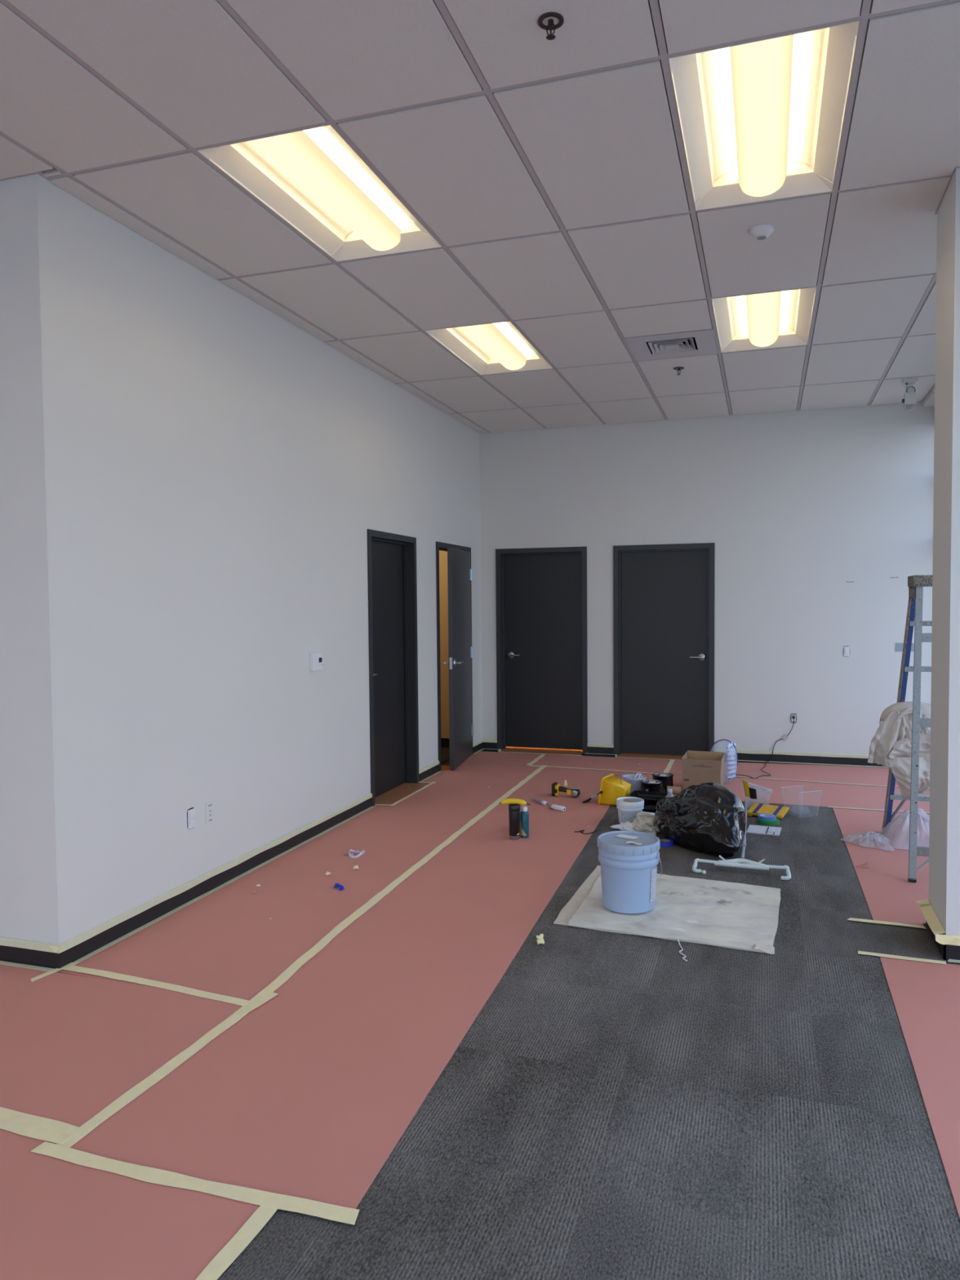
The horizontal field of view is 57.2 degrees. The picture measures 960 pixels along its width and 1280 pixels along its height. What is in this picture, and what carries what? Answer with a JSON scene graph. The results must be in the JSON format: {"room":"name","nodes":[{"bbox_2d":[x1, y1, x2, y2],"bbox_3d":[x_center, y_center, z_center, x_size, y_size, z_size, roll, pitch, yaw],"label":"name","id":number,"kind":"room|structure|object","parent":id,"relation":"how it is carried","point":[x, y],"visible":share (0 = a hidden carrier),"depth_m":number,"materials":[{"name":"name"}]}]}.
{"room":"office under renovation","nodes":[
{"label":"office under renovation","id":0,"kind":"room"},
{"bbox_2d":[0,178,35,941],"bbox_3d":[-3.387,-0.279,4.295,3.070,3.373,0.130,0,2,18],"label":"wall","id":1,"kind":"structure","parent":0,"point":[16,884],"depth_m":3.79,"materials":[{"name":"white paint"}]},
{"bbox_2d":[0,936,60,953],"bbox_3d":[-3.318,1.319,4.267,3.192,0.037,0.011,0,2,18],"label":"tape","id":2,"kind":"object","parent":1,"relation":"attached to","point":[5,941],"visible":1,"depth_m":3.83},
{"bbox_2d":[0,945,61,968],"bbox_3d":[-3.328,1.359,4.275,3.209,0.100,0.009,0,2,18],"label":"baseboard","id":3,"kind":"structure","parent":1,"relation":"attached to","point":[7,953],"depth_m":3.83,"materials":[{"name":"black rubber"}]},
{"bbox_2d":[48,945,62,952],"bbox_3d":[-1.820,1.325,3.775,0.075,0.028,0.001,0,2,18],"label":"scrap","id":4,"kind":"object","parent":1,"relation":"attached to","point":[55,948],"visible":1,"depth_m":3.77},
{"bbox_2d":[12,173,482,944],"bbox_3d":[-0.969,-0.394,6.564,0.130,3.373,5.943,0,2,18],"label":"wall","id":5,"kind":"structure","parent":0,"point":[205,476],"depth_m":4.60,"materials":[{"name":"white paint"}]},
{"bbox_2d":[186,807,195,829],"bbox_3d":[-1.524,0.942,4.651,0.013,0.112,0.065,0,2,18],"label":"wall outlet","id":6,"kind":"object","parent":5,"relation":"attached to","point":[191,811],"visible":1,"depth_m":4.64,"materials":[{"name":"white plastic"}]},
{"bbox_2d":[205,800,214,824],"bbox_3d":[-1.473,0.940,4.806,0.006,0.118,0.072,0,2,18],"label":"socket","id":7,"kind":"object","parent":5,"relation":"attached to","point":[210,818],"visible":1,"depth_m":4.80,"materials":[{"name":"white paint"}]},
{"bbox_2d":[57,792,372,953],"bbox_3d":[-1.318,1.260,5.276,0.011,0.038,3.165,0,2,18],"label":"tape","id":8,"kind":"object","parent":5,"relation":"attached to","point":[105,926],"visible":1,"depth_m":4.66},
{"bbox_2d":[61,742,482,967],"bbox_3d":[-0.888,1.242,6.610,0.009,0.100,5.943,0,2,18],"label":"baseboard","id":9,"kind":"structure","parent":5,"relation":"attached to","point":[86,947],"depth_m":4.76,"materials":[{"name":"black rubber"}]},
{"bbox_2d":[310,651,323,671],"bbox_3d":[-1.098,0.143,5.915,0.029,0.122,0.132,0,2,18],"label":"thermostat","id":10,"kind":"object","parent":5,"relation":"attached to","point":[316,658],"visible":1,"depth_m":5.88,"materials":[{"name":"white plastic"}]},
{"bbox_2d":[367,528,418,806],"bbox_3d":[-0.762,0.201,7.208,0.156,2.128,0.960,0,2,18],"label":"door","id":11,"kind":"structure","parent":5,"relation":"in","point":[392,579],"depth_m":7.36,"materials":[{"name":"grey paint"}]},
{"bbox_2d":[418,760,439,773],"bbox_3d":[-0.459,1.142,7.923,0.011,0.034,0.505,0,2,18],"label":"tape","id":12,"kind":"object","parent":5,"relation":"attached to","point":[432,765],"visible":1,"depth_m":7.91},
{"bbox_2d":[435,541,473,771],"bbox_3d":[-0.225,0.139,8.584,0.330,2.128,0.981,0,2,18],"label":"door","id":13,"kind":"structure","parent":5,"relation":"in","point":[459,557],"depth_m":8.34,"materials":[{"name":"grey paint"}]},
{"bbox_2d":[439,550,448,737],"bbox_3d":[-1.368,-0.169,8.741,1.970,2.750,2.330,0,2,18],"label":"wall","id":14,"kind":"structure","parent":0,"point":[443,581],"depth_m":9.52,"materials":[{"name":"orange paint"}]},
{"bbox_2d":[440,737,449,747],"bbox_3d":[-1.313,1.156,8.766,1.870,0.100,2.100,0,2,18],"label":"baseboard","id":15,"kind":"structure","parent":14,"relation":"attached to","point":[445,742],"depth_m":9.55,"materials":[{"name":"black rubber"}]},
{"bbox_2d":[0,0,959,433],"bbox_3d":[-0.976,-2.150,4.407,7.830,0.366,13.400,0,2,18],"label":"ceiling","id":16,"kind":"structure","parent":0,"point":[550,178],"depth_m":3.68,"materials":[{"name":"tile"}]},
{"bbox_2d":[197,124,441,261],"bbox_3d":[-0.655,-2.031,3.954,0.588,0.152,1.197,0,2,18],"label":"ceiling light","id":17,"kind":"object","parent":16,"relation":"attached to","point":[313,179],"visible":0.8,"depth_m":3.94,"materials":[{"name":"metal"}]},
{"bbox_2d":[424,320,552,374],"bbox_3d":[0.097,-2.134,6.271,0.588,0.152,1.197,0,2,18],"label":"ceiling light","id":18,"kind":"object","parent":16,"relation":"attached to","point":[495,348],"visible":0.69,"depth_m":6.37,"materials":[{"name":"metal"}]},
{"bbox_2d":[537,12,564,39],"bbox_3d":[0.218,-1.889,2.716,0.080,0.063,0.080,0,2,18],"label":"sprinkler","id":19,"kind":"object","parent":16,"relation":"attached to","point":[551,26],"visible":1,"depth_m":2.71,"materials":[{"name":"metal"}]},
{"bbox_2d":[624,328,717,360],"bbox_3d":[1.351,-2.098,6.187,0.584,0.088,0.584,0,2,18],"label":"ceiling vent","id":20,"kind":"object","parent":16,"relation":"in","point":[700,342],"visible":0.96,"depth_m":6.17,"materials":[{"name":"grey metal"}]},
{"bbox_2d":[673,366,684,375],"bbox_3d":[1.527,-2.068,6.766,0.080,0.063,0.080,0,2,18],"label":"sprinkler","id":21,"kind":"object","parent":16,"relation":"attached to","point":[678,369],"visible":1,"depth_m":6.76,"materials":[{"name":"metal"}]},
{"bbox_2d":[749,224,773,239],"bbox_3d":[1.359,-1.960,4.252,0.114,0.044,0.114,0,2,18],"label":"ceiling sensor","id":22,"kind":"object","parent":16,"relation":"attached to","point":[761,232],"visible":1,"depth_m":4.22,"materials":[{"name":"white plastic"}]},
{"bbox_2d":[667,20,860,210],"bbox_3d":[1.085,-2.023,3.390,0.588,0.152,1.197,0,2,18],"label":"ceiling light","id":23,"kind":"object","parent":16,"relation":"attached to","point":[760,120],"visible":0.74,"depth_m":3.35,"materials":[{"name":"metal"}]},
{"bbox_2d":[711,286,817,352],"bbox_3d":[1.836,-2.126,5.708,0.588,0.152,1.197,0,2,18],"label":"ceiling light","id":24,"kind":"object","parent":16,"relation":"attached to","point":[780,318],"visible":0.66,"depth_m":5.79,"materials":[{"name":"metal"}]},
{"bbox_2d":[902,377,917,411],"bbox_3d":[3.501,-1.996,7.181,0.112,0.252,0.070,0,2,18],"label":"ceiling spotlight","id":25,"kind":"object","parent":16,"relation":"hanging from","point":[908,401],"visible":1,"depth_m":7.15,"materials":[{"name":"white paint"}]},
{"bbox_2d":[56,746,959,1279],"bbox_3d":[-0.945,1.452,4.556,7.830,0.150,13.400,0,2,18],"label":"floor","id":26,"kind":"structure","parent":0,"point":[618,1106],"depth_m":2.63,"materials":[{"name":"grey carpet"}]},
{"bbox_2d":[0,964,242,1144],"bbox_3d":[-3.023,1.430,3.636,4.144,0.005,1.003,0,2,18],"label":"paper sheet","id":27,"kind":"object","parent":26,"relation":"on","point":[71,1046],"visible":1,"depth_m":3.19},
{"bbox_2d":[0,960,53,971],"bbox_3d":[-3.288,1.404,4.237,3.129,0.002,0.032,0,2,18],"label":"tape","id":28,"kind":"object","parent":27,"relation":"on","point":[2,962],"visible":1,"depth_m":3.81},
{"bbox_2d":[0,1117,71,1144],"bbox_3d":[-3.117,1.443,3.240,4.064,0.002,0.074,0,3,19],"label":"tape","id":29,"kind":"object","parent":27,"relation":"on","point":[21,1128],"visible":1,"depth_m":2.60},
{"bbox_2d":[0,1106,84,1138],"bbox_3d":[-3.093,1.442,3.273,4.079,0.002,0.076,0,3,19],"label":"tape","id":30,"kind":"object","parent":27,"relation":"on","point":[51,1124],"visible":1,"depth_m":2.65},
{"bbox_2d":[31,962,77,982],"bbox_3d":[-1.817,1.410,3.751,0.033,0.002,0.223,1,3,28],"label":"tape","id":31,"kind":"object","parent":27,"relation":"on","point":[55,970],"visible":1,"depth_m":3.74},
{"bbox_2d":[0,1133,260,1279],"bbox_3d":[-3.237,1.507,1.823,4.867,0.005,2.712,0,2,18],"label":"paper sheet","id":32,"kind":"object","parent":26,"relation":"on","point":[60,1220],"visible":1,"depth_m":2.22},
{"bbox_2d":[31,1141,359,1224],"bbox_3d":[-0.791,1.458,2.374,1.014,0.002,0.070,0,2,18],"label":"tape","id":33,"kind":"object","parent":32,"relation":"on","point":[155,1175],"visible":1,"depth_m":2.35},
{"bbox_2d":[195,1205,277,1279],"bbox_3d":[-0.941,1.512,1.107,0.059,0.002,2.540,0,2,19],"label":"tape","id":34,"kind":"object","parent":32,"relation":"on","point":[255,1224],"visible":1,"depth_m":2.14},
{"bbox_2d":[57,762,540,999],"bbox_3d":[-0.575,1.310,6.045,0.934,0.003,5.171,0,2,18],"label":"paper sheet","id":35,"kind":"object","parent":26,"relation":"on","point":[226,942],"visible":0.99,"depth_m":4.65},
{"bbox_2d":[62,964,251,1006],"bbox_3d":[-1.360,1.412,3.625,0.992,0.002,0.056,0,3,23],"label":"tape","id":36,"kind":"object","parent":35,"relation":"on","point":[184,989],"visible":1,"depth_m":3.61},
{"bbox_2d":[73,805,376,965],"bbox_3d":[-1.297,1.343,5.282,0.033,0.002,3.148,0,2,18],"label":"tape","id":37,"kind":"object","parent":35,"relation":"on","point":[187,904],"visible":1,"depth_m":4.72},
{"bbox_2d":[344,848,364,857],"bbox_3d":[-0.771,1.322,5.465,0.111,0.037,0.109,-3,3,-43],"label":"ring","id":38,"kind":"object","parent":35,"relation":"on","point":[361,852],"visible":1,"depth_m":5.45,"materials":[{"name":"plastic"}]},
{"bbox_2d":[390,782,435,805],"bbox_3d":[-0.537,1.255,7.230,0.032,0.001,0.941,0,2,18],"label":"tape","id":39,"kind":"object","parent":35,"relation":"on","point":[428,784],"visible":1,"depth_m":7.16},
{"bbox_2d":[70,766,631,1208],"bbox_3d":[0.116,1.334,5.315,0.926,0.004,6.149,0,2,17],"label":"paper sheet","id":40,"kind":"object","parent":26,"relation":"on","point":[308,1095],"visible":0.88,"depth_m":3.20,"materials":[{"name":"paper"}]},
{"bbox_2d":[56,764,546,1147],"bbox_3d":[-0.282,1.328,5.456,0.095,0.002,6.189,0,2,17],"label":"tape","id":41,"kind":"object","parent":40,"relation":"on","point":[174,1063],"visible":0.97,"depth_m":3.54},
{"bbox_2d":[233,991,278,1016],"bbox_3d":[-0.869,1.415,3.426,0.043,0.001,0.219,1,3,27],"label":"tape","id":42,"kind":"object","parent":41,"relation":"on","point":[270,995],"visible":1,"depth_m":3.42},
{"bbox_2d":[508,804,519,839],"bbox_3d":[0.228,1.198,5.811,0.078,0.227,0.078,0,2,18],"label":"tumbler","id":43,"kind":"object","parent":40,"relation":"on","point":[513,809],"visible":1,"depth_m":5.78,"materials":[{"name":"metal"}]},
{"bbox_2d":[499,798,530,805],"bbox_3d":[0.230,1.067,5.805,0.210,0.042,0.036,0,2,12],"label":"banana","id":44,"kind":"object","parent":43,"relation":"on","point":[508,801],"visible":1,"depth_m":5.79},
{"bbox_2d":[520,805,528,838],"bbox_3d":[0.296,1.207,5.847,0.059,0.205,0.060,0,2,18],"label":"bottle","id":45,"kind":"object","parent":40,"relation":"on","point":[524,815],"visible":1,"depth_m":5.83,"materials":[{"name":"teal plastic"}]},
{"bbox_2d":[532,798,565,811],"bbox_3d":[0.510,1.250,6.726,0.056,0.037,0.438,-2,3,-30],"label":"paint roller","id":46,"kind":"object","parent":40,"relation":"on","point":[554,806],"visible":1,"depth_m":6.61,"materials":[{"name":"grey plastic"}]},
{"bbox_2d":[551,782,580,797],"bbox_3d":[0.693,1.205,7.065,0.222,0.100,0.084,1,3,24],"label":"tool","id":47,"kind":"object","parent":40,"relation":"on","point":[557,788],"visible":1,"depth_m":7.06,"materials":[{"name":"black plastic"}]},
{"bbox_2d":[528,764,652,773],"bbox_3d":[1.100,1.202,8.174,1.357,0.002,0.061,0,3,22],"label":"tape","id":48,"kind":"object","parent":40,"relation":"on","point":[529,765],"visible":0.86,"depth_m":8.19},
{"bbox_2d":[596,773,631,805],"bbox_3d":[1.038,1.159,6.802,0.216,0.221,0.232,1,3,32],"label":"bag","id":49,"kind":"object","parent":40,"relation":"on","point":[612,787],"visible":0.94,"depth_m":6.74,"materials":[{"name":"yellow plastic"}]},
{"bbox_2d":[374,782,429,806],"bbox_3d":[-0.674,1.261,7.244,0.245,0.004,0.888,0,2,18],"label":"board","id":50,"kind":"object","parent":26,"relation":"on","point":[393,795],"visible":0.86,"depth_m":7.25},
{"bbox_2d":[463,751,541,765],"bbox_3d":[0.225,1.187,8.852,0.725,0.003,0.661,0,2,18],"label":"paper sheet","id":51,"kind":"object","parent":26,"relation":"on","point":[490,757],"visible":0.94,"depth_m":8.84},
{"bbox_2d":[527,754,545,765],"bbox_3d":[0.560,1.184,8.726,0.051,0.002,0.644,0,2,17],"label":"tape","id":52,"kind":"object","parent":51,"relation":"on","point":[536,759],"visible":1,"depth_m":8.72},
{"bbox_2d":[536,933,544,944],"bbox_3d":[0.276,1.366,4.026,0.039,0.044,0.054,-1,2,-1],"label":"tape wad","id":53,"kind":"object","parent":26,"relation":"on","point":[540,940],"visible":1,"depth_m":4.01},
{"bbox_2d":[500,747,582,755],"bbox_3d":[0.644,1.168,9.218,0.865,0.004,0.275,0,2,18],"label":"board","id":54,"kind":"object","parent":26,"relation":"on","point":[507,749],"visible":0.86,"depth_m":9.22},
{"bbox_2d":[532,754,670,773],"bbox_3d":[1.184,1.192,8.534,1.278,0.003,0.677,0,2,18],"label":"paper sheet","id":55,"kind":"object","parent":26,"relation":"on","point":[659,766],"visible":1,"depth_m":8.52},
{"bbox_2d":[610,821,634,831],"bbox_3d":[1.005,1.271,6.019,0.196,0.055,0.130,1,3,34],"label":"glove","id":56,"kind":"object","parent":26,"relation":"on","point":[628,825],"visible":0.65,"depth_m":5.99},
{"bbox_2d":[616,796,644,822],"bbox_3d":[1.059,1.208,6.215,0.196,0.166,0.196,0,2,18],"label":"pail","id":57,"kind":"object","parent":26,"relation":"on","point":[628,807],"visible":0.95,"depth_m":6.15,"materials":[{"name":"white plastic"}]},
{"bbox_2d":[631,812,660,835],"bbox_3d":[1.129,1.237,5.971,0.219,0.125,0.227,-1,2,-14],"label":"rag","id":58,"kind":"object","parent":26,"relation":"on","point":[639,824],"visible":0.77,"depth_m":5.90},
{"bbox_2d":[642,801,657,812],"bbox_3d":[1.300,1.244,6.596,0.317,0.038,0.337,0,2,11],"label":"tray","id":59,"kind":"object","parent":26,"relation":"on","point":[648,806],"visible":0.09,"depth_m":6.62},
{"bbox_2d":[626,790,673,802],"bbox_3d":[1.304,1.195,6.728,0.317,0.033,0.334,1,3,24],"label":"tray","id":60,"kind":"object","parent":59,"relation":"on","point":[647,796],"visible":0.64,"depth_m":6.77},
{"bbox_2d":[617,753,683,759],"bbox_3d":[1.831,1.174,8.823,0.887,0.004,0.255,0,2,18],"label":"board","id":61,"kind":"object","parent":26,"relation":"on","point":[625,755],"visible":0.64,"depth_m":8.87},
{"bbox_2d":[640,779,663,791],"bbox_3d":[1.375,1.190,7.041,0.181,0.121,0.176,0,2,18],"label":"tin","id":62,"kind":"object","parent":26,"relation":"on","point":[654,785],"visible":0.77,"depth_m":6.98,"materials":[{"name":"black metal"}]},
{"bbox_2d":[659,838,673,846],"bbox_3d":[1.188,1.300,5.651,0.104,0.026,0.104,0,2,18],"label":"tape roll","id":63,"kind":"object","parent":26,"relation":"on","point":[664,842],"visible":0.87,"depth_m":5.62,"materials":[{"name":"plastic"}]},
{"bbox_2d":[553,865,780,961],"bbox_3d":[0.966,1.351,4.447,1.057,0.027,1.259,0,2,18],"label":"cloth","id":64,"kind":"object","parent":26,"relation":"on","point":[720,913],"visible":0.84,"depth_m":4.34,"materials":[{"name":"fabric"}]},
{"bbox_2d":[596,830,662,914],"bbox_3d":[0.756,1.172,4.449,0.328,0.345,0.316,0,2,18],"label":"pail","id":65,"kind":"object","parent":64,"relation":"on","point":[628,860],"visible":1,"depth_m":4.34,"materials":[{"name":"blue plastic"}]},
{"bbox_2d":[654,782,746,857],"bbox_3d":[1.427,1.113,5.656,0.467,0.386,0.885,-1,2,-17],"label":"bag","id":66,"kind":"object","parent":26,"relation":"on","point":[707,818],"visible":1,"depth_m":5.45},
{"bbox_2d":[692,798,791,879],"bbox_3d":[1.769,1.255,5.890,0.541,0.092,1.955,0,2,18],"label":"paint roller","id":67,"kind":"object","parent":26,"relation":"on","point":[735,863],"visible":1,"depth_m":5.06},
{"bbox_2d":[742,779,773,799],"bbox_3d":[2.073,1.155,6.589,0.222,0.218,0.085,0,2,18],"label":"saw","id":68,"kind":"object","parent":26,"relation":"on","point":[749,792],"visible":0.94,"depth_m":6.57,"materials":[{"name":"plastic"}]},
{"bbox_2d":[746,824,781,835],"bbox_3d":[1.925,1.288,5.969,0.210,0.008,0.211,1,3,23],"label":"printed card","id":69,"kind":"object","parent":26,"relation":"on","point":[757,829],"visible":1,"depth_m":5.95,"materials":[{"name":"white paper"}]},
{"bbox_2d":[746,803,789,818],"bbox_3d":[2.089,1.244,6.397,0.255,0.055,0.213,1,3,32],"label":"package","id":70,"kind":"object","parent":26,"relation":"on","point":[780,811],"visible":0.96,"depth_m":6.38,"materials":[{"name":"plastic"}]},
{"bbox_2d":[757,817,779,825],"bbox_3d":[2.024,1.271,6.189,0.148,0.024,0.148,0,2,18],"label":"tape roll","id":71,"kind":"object","parent":26,"relation":"on","point":[776,821],"visible":0.82,"depth_m":6.13,"materials":[{"name":"green plastic"}]},
{"bbox_2d":[757,813,776,820],"bbox_3d":[2.021,1.247,6.210,0.124,0.022,0.124,0,2,18],"label":"tape roll","id":72,"kind":"object","parent":71,"relation":"on","point":[764,816],"visible":1,"depth_m":6.19,"materials":[{"name":"blue plastic"}]},
{"bbox_2d":[630,771,929,813],"bbox_3d":[2.486,1.235,7.207,2.624,0.004,1.030,0,2,18],"label":"paper sheet","id":73,"kind":"object","parent":26,"relation":"on","point":[837,795],"visible":0.44,"depth_m":7.08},
{"bbox_2d":[622,773,646,792],"bbox_3d":[1.259,1.168,7.190,0.196,0.153,0.196,0,2,18],"label":"plastic tub","id":74,"kind":"object","parent":73,"relation":"on","point":[634,780],"visible":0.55,"depth_m":7.12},
{"bbox_2d":[652,773,673,792],"bbox_3d":[1.500,1.172,7.228,0.170,0.139,0.170,0,2,18],"label":"tin","id":75,"kind":"object","parent":73,"relation":"on","point":[667,779],"visible":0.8,"depth_m":7.16,"materials":[{"name":"black metal"}]},
{"bbox_2d":[666,786,681,794],"bbox_3d":[1.567,1.213,7.113,0.110,0.062,0.062,0,2,18],"label":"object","id":76,"kind":"object","parent":73,"relation":"on","point":[675,790],"visible":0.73,"depth_m":7.09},
{"bbox_2d":[681,750,724,790],"bbox_3d":[1.851,1.092,7.292,0.314,0.287,0.344,0,3,20],"label":"cardboard box","id":77,"kind":"object","parent":73,"relation":"on","point":[699,767],"visible":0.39,"depth_m":7.16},
{"bbox_2d":[692,761,711,767],"bbox_3d":[1.800,1.004,7.124,0.160,0.041,0.001,0,3,20],"label":"print","id":78,"kind":"object","parent":77,"relation":"attached to","point":[706,762],"depth_m":7.12},
{"bbox_2d":[710,739,737,781],"bbox_3d":[2.077,1.030,7.504,0.237,0.383,0.110,0,2,4],"label":"pack","id":79,"kind":"object","parent":73,"relation":"on","point":[731,750],"visible":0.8,"depth_m":7.47},
{"bbox_2d":[672,773,929,789],"bbox_3d":[2.777,1.212,7.583,2.298,0.001,0.104,0,3,19],"label":"tape","id":80,"kind":"object","parent":73,"relation":"on","point":[673,774],"visible":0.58,"depth_m":7.54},
{"bbox_2d":[668,760,929,788],"bbox_3d":[2.904,1.199,7.994,2.312,0.003,0.949,0,2,18],"label":"paper sheet","id":81,"kind":"object","parent":26,"relation":"on","point":[873,775],"visible":0.68,"depth_m":7.98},
{"bbox_2d":[662,760,675,773],"bbox_3d":[1.773,1.192,8.272,0.052,0.002,0.818,0,2,18],"label":"tape","id":82,"kind":"object","parent":81,"relation":"on","point":[668,768],"visible":0.86,"depth_m":8.27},
{"bbox_2d":[781,785,822,816],"bbox_3d":[2.336,1.175,6.404,0.199,0.191,0.200,-1,3,-20],"label":"clear plastic box","id":83,"kind":"object","parent":26,"relation":"on","point":[797,785],"visible":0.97,"depth_m":6.39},
{"bbox_2d":[724,759,888,767],"bbox_3d":[3.220,1.176,8.359,1.926,0.002,0.049,0,2,18],"label":"tape","id":84,"kind":"object","parent":26,"relation":"on","point":[724,759],"visible":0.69,"depth_m":8.38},
{"bbox_2d":[832,807,929,925],"bbox_3d":[2.725,1.313,5.276,0.974,0.004,2.487,0,2,18],"label":"paper sheet","id":85,"kind":"object","parent":26,"relation":"on","point":[888,893],"visible":0.7,"depth_m":5.23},
{"bbox_2d":[855,861,870,868],"bbox_3d":[2.234,1.306,5.149,0.075,0.030,0.080,0,2,18],"label":"flap","id":86,"kind":"object","parent":85,"relation":"on","point":[866,864],"visible":1,"depth_m":5.12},
{"bbox_2d":[840,837,893,851],"bbox_3d":[2.489,1.258,5.629,0.338,0.073,0.247,1,3,40],"label":"plastic sheeting","id":87,"kind":"object","parent":85,"relation":"on","point":[853,837],"visible":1,"depth_m":5.59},
{"bbox_2d":[827,806,929,813],"bbox_3d":[3.086,1.256,6.463,1.002,0.001,0.034,0,2,18],"label":"tape","id":88,"kind":"object","parent":85,"relation":"on","point":[828,806],"visible":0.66,"depth_m":6.53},
{"bbox_2d":[881,574,932,882],"bbox_3d":[2.756,0.467,5.271,0.498,1.705,1.129,0,2,18],"label":"stepladder","id":89,"kind":"object","parent":85,"relation":"on","point":[916,584],"visible":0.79,"depth_m":5.14,"materials":[{"name":"blue paint"}]},
{"bbox_2d":[867,701,930,798],"bbox_3d":[2.671,0.676,5.447,0.470,0.596,0.284,1,3,31],"label":"canvas","id":90,"kind":"object","parent":89,"relation":"on","point":[891,746],"visible":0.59,"depth_m":5.41},
{"bbox_2d":[847,917,926,928],"bbox_3d":[1.949,1.358,4.231,0.347,0.001,0.039,0,3,20],"label":"tape","id":91,"kind":"object","parent":26,"relation":"on","point":[850,918],"visible":1,"depth_m":4.23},
{"bbox_2d":[857,951,946,964],"bbox_3d":[1.826,1.376,3.819,0.348,0.001,0.036,0,3,21],"label":"tape","id":92,"kind":"object","parent":26,"relation":"on","point":[859,952],"visible":1,"depth_m":3.81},
{"bbox_2d":[880,956,959,1218],"bbox_3d":[1.456,1.484,1.411,1.007,0.003,4.801,0,2,18],"label":"paper sheet","id":93,"kind":"object","parent":26,"relation":"on","point":[926,996],"visible":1,"depth_m":3.13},
{"bbox_2d":[479,401,934,755],"bbox_3d":[2.060,-0.512,8.771,4.530,3.373,0.130,0,2,18],"label":"wall","id":94,"kind":"structure","parent":0,"point":[795,506],"depth_m":8.48,"materials":[{"name":"white paint"}]},
{"bbox_2d":[483,738,497,742],"bbox_3d":[0.107,1.075,9.399,0.161,0.035,0.011,0,2,18],"label":"tape","id":95,"kind":"object","parent":94,"relation":"attached to","point":[490,740],"visible":1,"depth_m":9.39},
{"bbox_2d":[495,546,587,753],"bbox_3d":[0.659,0.104,9.253,0.971,2.128,0.156,0,2,18],"label":"door","id":96,"kind":"structure","parent":94,"relation":"in","point":[542,664],"depth_m":9.29,"materials":[{"name":"grey paint"}]},
{"bbox_2d":[587,742,613,747],"bbox_3d":[1.236,1.081,9.033,0.271,0.034,0.011,0,2,18],"label":"tape","id":97,"kind":"object","parent":94,"relation":"attached to","point":[605,745],"visible":1,"depth_m":9.03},
{"bbox_2d":[613,542,715,755],"bbox_3d":[1.851,0.109,8.867,0.992,2.128,0.156,0,2,18],"label":"door","id":98,"kind":"structure","parent":94,"relation":"in","point":[664,594],"depth_m":8.86,"materials":[{"name":"grey paint"}]},
{"bbox_2d":[482,742,884,766],"bbox_3d":[2.091,1.126,8.760,4.331,0.100,0.009,0,2,18],"label":"baseboard","id":99,"kind":"structure","parent":94,"relation":"attached to","point":[751,757],"depth_m":8.48,"materials":[{"name":"black rubber"}]},
{"bbox_2d":[714,748,868,758],"bbox_3d":[3.224,1.091,8.388,1.925,0.037,0.011,0,2,18],"label":"tape","id":100,"kind":"object","parent":94,"relation":"attached to","point":[725,750],"visible":0.65,"depth_m":8.44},
{"bbox_2d":[790,713,796,723],"bbox_3d":[3.002,0.752,8.431,0.060,0.096,0.051,0,2,18],"label":"power outlet","id":101,"kind":"object","parent":94,"relation":"attached to","point":[793,716],"visible":1,"depth_m":8.44,"materials":[{"name":"metal"}]},
{"bbox_2d":[724,719,794,778],"bbox_3d":[2.561,0.987,8.035,0.338,0.420,1.176,2,3,44],"label":"cable","id":102,"kind":"object","parent":101,"relation":"attached to","point":[793,719],"visible":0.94,"depth_m":8.28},
{"bbox_2d":[843,645,850,657],"bbox_3d":[3.445,0.107,8.278,0.064,0.102,0.014,0,2,18],"label":"light switch","id":103,"kind":"object","parent":94,"relation":"attached to","point":[846,651],"visible":1,"depth_m":8.27,"materials":[{"name":"white plastic"}]},
{"bbox_2d":[895,643,914,651],"bbox_3d":[3.924,0.066,8.120,0.168,0.079,0.006,0,2,18],"label":"blank plate","id":104,"kind":"object","parent":94,"relation":"attached to","point":[899,646],"visible":0.44,"depth_m":8.13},
{"bbox_2d":[922,386,934,408],"bbox_3d":[3.409,-2.047,5.928,0.124,0.062,4.313,0,2,18],"label":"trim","id":105,"kind":"structure","parent":94,"relation":"attached to","point":[929,401],"depth_m":7.76,"materials":[{"name":"white paint"}]},
{"bbox_2d":[928,167,959,936],"bbox_3d":[2.433,-0.311,3.827,0.771,3.373,0.428,0,2,18],"label":"column","id":106,"kind":"structure","parent":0,"point":[944,899],"depth_m":3.83,"materials":[{"name":"white paint"}]},
{"bbox_2d":[915,899,929,904],"bbox_3d":[2.102,1.244,4.179,0.052,0.013,0.060,0,2,18],"label":"scrap","id":107,"kind":"object","parent":106,"relation":"attached to","point":[926,901],"visible":1,"depth_m":4.18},
{"bbox_2d":[919,903,946,934],"bbox_3d":[2.051,1.266,4.002,0.045,0.025,0.410,0,2,18],"label":"tape","id":108,"kind":"object","parent":106,"relation":"attached to","point":[929,913],"visible":1,"depth_m":3.99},
{"bbox_2d":[925,920,959,959],"bbox_3d":[2.419,1.324,3.904,0.730,0.100,0.446,0,2,18],"label":"baseboard","id":109,"kind":"structure","parent":106,"relation":"attached to","point":[948,952],"depth_m":3.80,"materials":[{"name":"black rubber"}]},
{"bbox_2d":[935,933,953,944],"bbox_3d":[1.999,1.290,3.792,0.070,0.040,0.009,0,2,18],"label":"tape","id":110,"kind":"object","parent":106,"relation":"attached to","point":[941,939],"visible":1,"depth_m":3.79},
{"bbox_2d":[946,934,959,946],"bbox_3d":[2.341,1.294,3.695,0.730,0.040,0.011,0,2,18],"label":"tape","id":111,"kind":"object","parent":106,"relation":"attached to","point":[956,941],"visible":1,"depth_m":3.79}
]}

